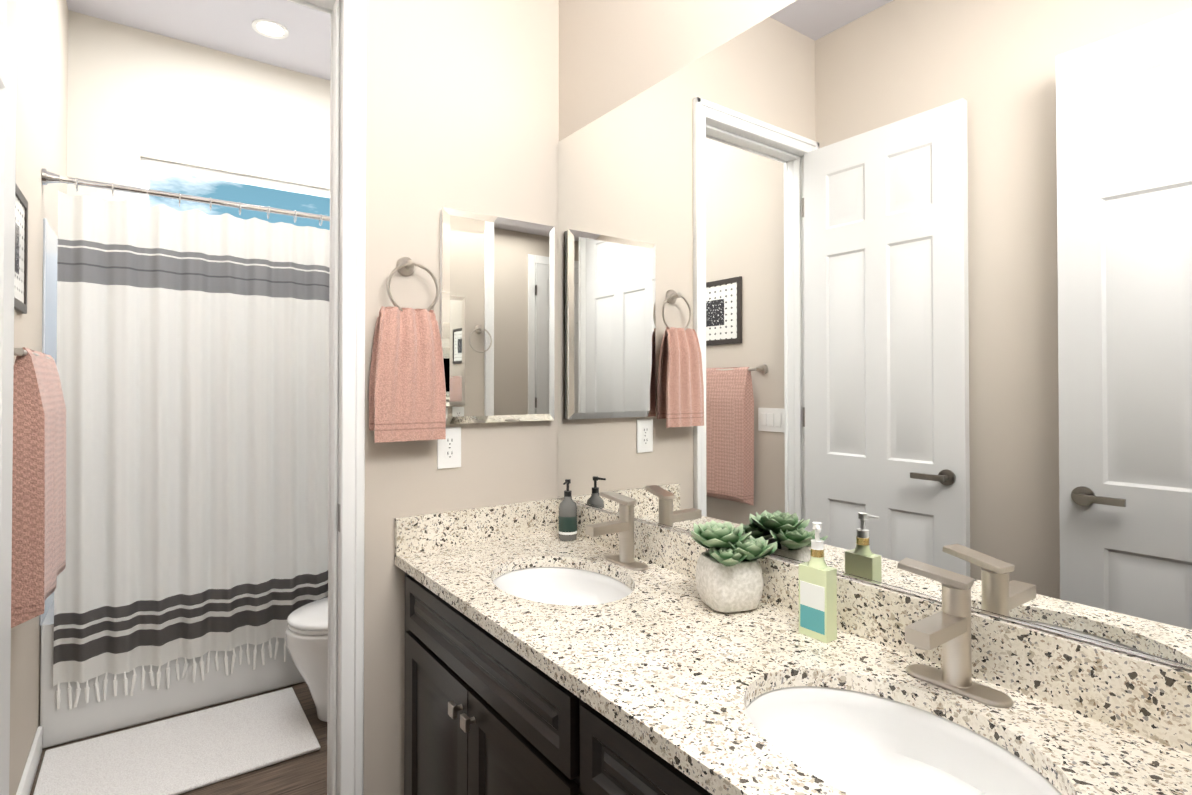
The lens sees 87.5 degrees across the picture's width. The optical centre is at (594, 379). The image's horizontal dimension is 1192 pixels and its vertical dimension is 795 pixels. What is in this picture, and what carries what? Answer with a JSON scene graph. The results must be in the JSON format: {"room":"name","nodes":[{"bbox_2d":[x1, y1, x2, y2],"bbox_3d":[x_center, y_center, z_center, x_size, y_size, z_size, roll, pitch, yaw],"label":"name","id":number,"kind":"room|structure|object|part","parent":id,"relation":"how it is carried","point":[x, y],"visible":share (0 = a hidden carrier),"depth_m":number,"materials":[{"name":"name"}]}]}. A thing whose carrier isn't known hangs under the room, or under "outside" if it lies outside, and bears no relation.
{"room":"bathroom","nodes":[
{"label":"bathroom","id":0,"kind":"room"},
{"bbox_2d":[9,0,67,794],"bbox_3d":[-1.470,-0.265,1.387,0.120,3.320,4.200,0,-1,-36],"label":"wall","id":1,"kind":"structure","parent":0,"point":[42,84],"depth_m":2.21,"materials":[{"name":"beige paint"}]},
{"bbox_2d":[14,183,27,313],"bbox_3d":[-1.698,-0.391,1.822,0.012,0.360,0.420,0,-1,-36],"label":"framed art","id":2,"kind":"object","parent":1,"relation":"attached to","point":[21,253],"visible":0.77,"depth_m":1.92,"materials":[{"name":"grey wood"}]},
{"bbox_2d":[14,195,24,302],"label":"print","id":3,"kind":"object","parent":2,"relation":"attached to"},
{"bbox_2d":[16,726,41,794],"bbox_3d":[-1.733,1.350,1.852,0.014,0.100,1.210,0,-1,-36],"label":"baseboard","id":4,"kind":"structure","parent":1,"relation":"attached to","point":[28,774],"depth_m":2.10,"materials":[{"name":"white wood"}]},
{"bbox_2d":[11,347,65,627],"bbox_3d":[-1.628,0.275,1.804,0.114,0.734,0.662,0,-1,-36],"label":"towel","id":5,"kind":"object","parent":1,"relation":"attached to","point":[39,499],"visible":0.83,"depth_m":1.61,"materials":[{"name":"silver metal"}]},
{"bbox_2d":[39,218,57,624],"bbox_3d":[-2.323,0.163,2.685,0.010,1.548,0.780,0,-1,-36],"label":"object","id":6,"kind":"structure","parent":1,"relation":"attached to","point":[49,309],"depth_m":2.39,"materials":[{"name":"grey"}]},
{"bbox_2d":[42,168,329,709],"bbox_3d":[-1.464,0.240,2.781,1.518,2.064,0.068,0,-1,-36],"label":"shower curtain","id":7,"kind":"object","parent":1,"relation":"attached to","point":[193,357],"visible":0.77,"depth_m":2.60,"materials":[{"name":"white fabric"}]},
{"bbox_3d":[-1.465,-0.760,2.793,1.518,0.064,0.064,0,-1,-36],"label":"rod","id":8,"kind":"part","parent":7,"relation":"part of","materials":[{"name":"silver metal"}]},
{"bbox_2d":[30,682,326,794],"bbox_3d":[-0.789,1.441,1.070,3.400,0.100,5.520,0,-1,-36],"label":"floor","id":9,"kind":"structure","parent":0,"point":[305,774],"depth_m":2.22,"materials":[{"name":"brown wood"}]},
{"bbox_2d":[40,599,304,748],"bbox_3d":[-1.719,1.179,3.126,1.514,0.470,0.812,0,-1,-36],"label":"bathtub","id":10,"kind":"object","parent":9,"relation":"on","point":[63,724],"visible":0.15,"depth_m":2.55,"materials":[{"name":"white ceramic"}]},
{"bbox_2d":[33,687,320,794],"bbox_3d":[-1.546,1.397,2.346,0.845,0.014,0.575,0,-1,-36],"label":"bath mat","id":11,"kind":"object","parent":9,"relation":"on","point":[181,754],"visible":0.98,"depth_m":2.32,"materials":[{"name":"white fabric"}]},
{"bbox_2d":[285,597,327,721],"bbox_3d":[-0.953,1.017,2.729,0.724,0.785,0.450,0,-1,-36],"label":"toilet","id":12,"kind":"object","parent":9,"relation":"on","point":[306,631],"visible":0.27,"depth_m":2.49,"materials":[{"name":"white ceramic"}]},
{"bbox_2d":[395,562,726,794],"bbox_3d":[0.162,0.961,1.224,0.574,0.865,1.779,0,-1,-36],"label":"bathroom vanity","id":13,"kind":"object","parent":9,"relation":"on","point":[482,717],"depth_m":1.29,"materials":[{"name":"brown wood"}]},
{"bbox_2d":[395,530,1191,794],"bbox_3d":[0.174,0.512,1.228,0.559,0.030,1.796,0,-1,-36],"label":"countertop","id":14,"kind":"structure","parent":13,"relation":"on","point":[661,660],"depth_m":1.08,"materials":[{"name":"beige stone"}]},
{"bbox_2d":[479,554,650,613],"bbox_3d":[-0.075,0.587,1.579,0.376,0.136,0.460,0,-1,-36],"label":"sink","id":15,"kind":"object","parent":14,"relation":"in","point":[563,583],"depth_m":1.74,"materials":[{"name":"white ceramic"}]},
{"bbox_2d":[559,479,576,540],"bbox_3d":[-0.083,0.411,1.968,0.059,0.188,0.059,0,-1,-36],"label":"soap dispenser","id":16,"kind":"object","parent":14,"relation":"on","point":[567,518],"visible":0.98,"depth_m":1.95,"materials":[{"name":"grey"}]},
{"bbox_2d":[583,490,654,569],"bbox_3d":[0.046,0.408,1.671,0.152,0.188,0.165,0,-1,-36],"label":"faucet","id":17,"kind":"object","parent":14,"relation":"on","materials":[{"name":"silver metal"}]},
{"bbox_2d":[691,520,776,612],"bbox_3d":[0.290,0.410,1.373,0.156,0.177,0.207,0,-1,-36],"label":"succulent plant","id":18,"kind":"object","parent":14,"relation":"on","point":[729,576],"visible":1,"depth_m":1.32,"materials":[{"name":"green plant"}]},
{"bbox_3d":[0.296,0.445,1.372,0.143,0.108,0.143,0,-1,-36],"label":"pot","id":19,"kind":"part","parent":18,"relation":"part of","materials":[{"name":"ceramic"}]},
{"bbox_2d":[799,522,836,642],"bbox_3d":[0.429,0.388,1.204,0.045,0.218,0.062,0,-1,-36],"label":"soap bottle","id":20,"kind":"object","parent":14,"relation":"on","point":[817,598],"visible":1,"depth_m":1.19,"materials":[{"name":"green"}]},
{"bbox_2d":[719,658,1102,794],"bbox_3d":[0.418,0.580,0.874,0.376,0.136,0.460,0,-1,-36],"label":"sink","id":21,"kind":"object","parent":14,"relation":"in","point":[875,735],"depth_m":1.00,"materials":[{"name":"white ceramic"}]},
{"bbox_2d":[897,557,1022,709],"bbox_3d":[0.542,0.401,0.979,0.152,0.188,0.165,0,-1,-36],"label":"faucet","id":22,"kind":"object","parent":14,"relation":"on","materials":[{"name":"silver metal"}]},
{"bbox_2d":[67,10,329,203],"bbox_3d":[-1.992,-0.242,3.523,1.760,3.320,0.120,0,-1,-36],"label":"wall","id":23,"kind":"structure","parent":0,"point":[135,96],"depth_m":3.31,"materials":[{"name":"beige paint"}]},
{"bbox_2d":[140,158,329,205],"bbox_3d":[-1.936,-0.929,3.555,1.060,0.435,0.055,0,-1,-36],"label":"window","id":24,"kind":"structure","parent":23,"relation":"in","point":[146,164],"depth_m":3.43,"materials":[{"name":"white plastic"}]},
{"bbox_2d":[66,0,330,79],"bbox_3d":[-1.363,-1.861,2.663,1.760,0.100,2.280,0,-1,-36],"label":"ceiling","id":25,"kind":"structure","parent":0,"point":[304,46],"depth_m":3.17,"materials":[{"name":"white paint"}]},
{"bbox_2d":[252,19,288,38],"bbox_3d":[-1.667,-1.802,3.207,0.170,0.006,0.170,0,-1,-36],"label":"recessed light","id":26,"kind":"object","parent":25,"relation":"in","point":[285,34],"depth_m":3.20,"materials":[{"name":"white"}]},
{"bbox_3d":[-1.667,-1.803,3.207,0.124,0.001,0.124,0,-1,-36],"label":"recessed ceiling light lens","id":27,"kind":"part","parent":26,"relation":"part of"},
{"bbox_2d":[363,0,558,794],"bbox_3d":[-0.685,-0.261,1.802,1.640,3.320,0.120,0,-1,-36],"label":"wall","id":28,"kind":"structure","parent":0,"point":[462,105],"depth_m":1.88,"materials":[{"name":"beige paint"}]},
{"bbox_2d":[0,0,16,794],"bbox_3d":[-1.031,0.149,1.046,0.099,2.460,0.711,0,-1,-36],"label":"door","id":29,"kind":"structure","parent":28,"relation":"in","point":[8,45],"depth_m":1.27,"materials":[{"name":"white wood"}]},
{"bbox_2d":[288,0,366,794],"bbox_3d":[-1.015,0.127,1.557,0.817,2.540,0.163,0,-1,-36],"label":"door frame","id":30,"kind":"structure","parent":28,"relation":"attached to","point":[345,735],"depth_m":1.72,"materials":[{"name":"white wood"}]},
{"bbox_2d":[338,504,339,531],"bbox_3d":[-0.708,0.386,1.731,0.002,0.075,0.030,0,-1,-36],"label":"strike plate","id":31,"kind":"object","parent":30,"relation":"attached to","point":[339,517],"depth_m":1.73,"materials":[{"name":"silver metal"}]},
{"bbox_2d":[369,257,445,442],"bbox_3d":[-0.533,-0.092,1.782,0.202,0.532,0.086,0,-1,-36],"label":"towel ring","id":32,"kind":"object","parent":28,"relation":"attached to","point":[407,393],"visible":1,"depth_m":1.75,"materials":[{"name":"pink fabric"}]},
{"bbox_2d":[437,427,460,468],"bbox_3d":[-0.440,0.208,1.893,0.076,0.124,0.008,0,-1,-36],"label":"outlet","id":33,"kind":"object","parent":28,"relation":"attached to","point":[453,438],"visible":0.92,"depth_m":1.89,"materials":[{"name":"white plastic"}]},
{"bbox_2d":[395,498,554,553],"bbox_3d":[-0.352,0.454,1.946,0.539,0.102,0.019,0,-1,-36],"label":"backsplash","id":34,"kind":"structure","parent":28,"relation":"attached to","point":[451,528],"depth_m":1.92,"materials":[{"name":"beige stone"}]},
{"bbox_2d":[440,207,553,423],"bbox_3d":[-0.300,-0.189,1.984,0.394,0.650,0.031,0,-1,-36],"label":"medicine cabinet","id":35,"kind":"object","parent":28,"relation":"attached to","point":[497,305],"visible":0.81,"depth_m":1.96,"materials":[{"name":"white metal"}]},
{"bbox_2d":[555,498,1191,753],"bbox_3d":[0.393,0.448,1.386,0.020,0.102,1.796,0,-1,-36],"label":"backsplash","id":36,"kind":"structure","parent":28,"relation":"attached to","point":[1148,697],"depth_m":0.98,"materials":[{"name":"beige stone"}]},
{"bbox_2d":[558,0,1191,669],"bbox_3d":[0.483,-0.265,1.385,0.126,3.320,1.920,0,-1,-36],"label":"vanity mirror","id":37,"kind":"object","parent":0,"point":[878,288],"depth_m":1.16,"materials":[{"name":"silver glass"}]},
{"bbox_2d":[557,496,1191,670],"bbox_3d":[0.398,0.392,1.391,0.008,0.005,1.790,0,-1,-36],"label":"channel","id":38,"kind":"object","parent":37,"relation":"attached to","point":[1134,652],"visible":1,"depth_m":1.01,"materials":[{"name":"silver metal"}]}
]}

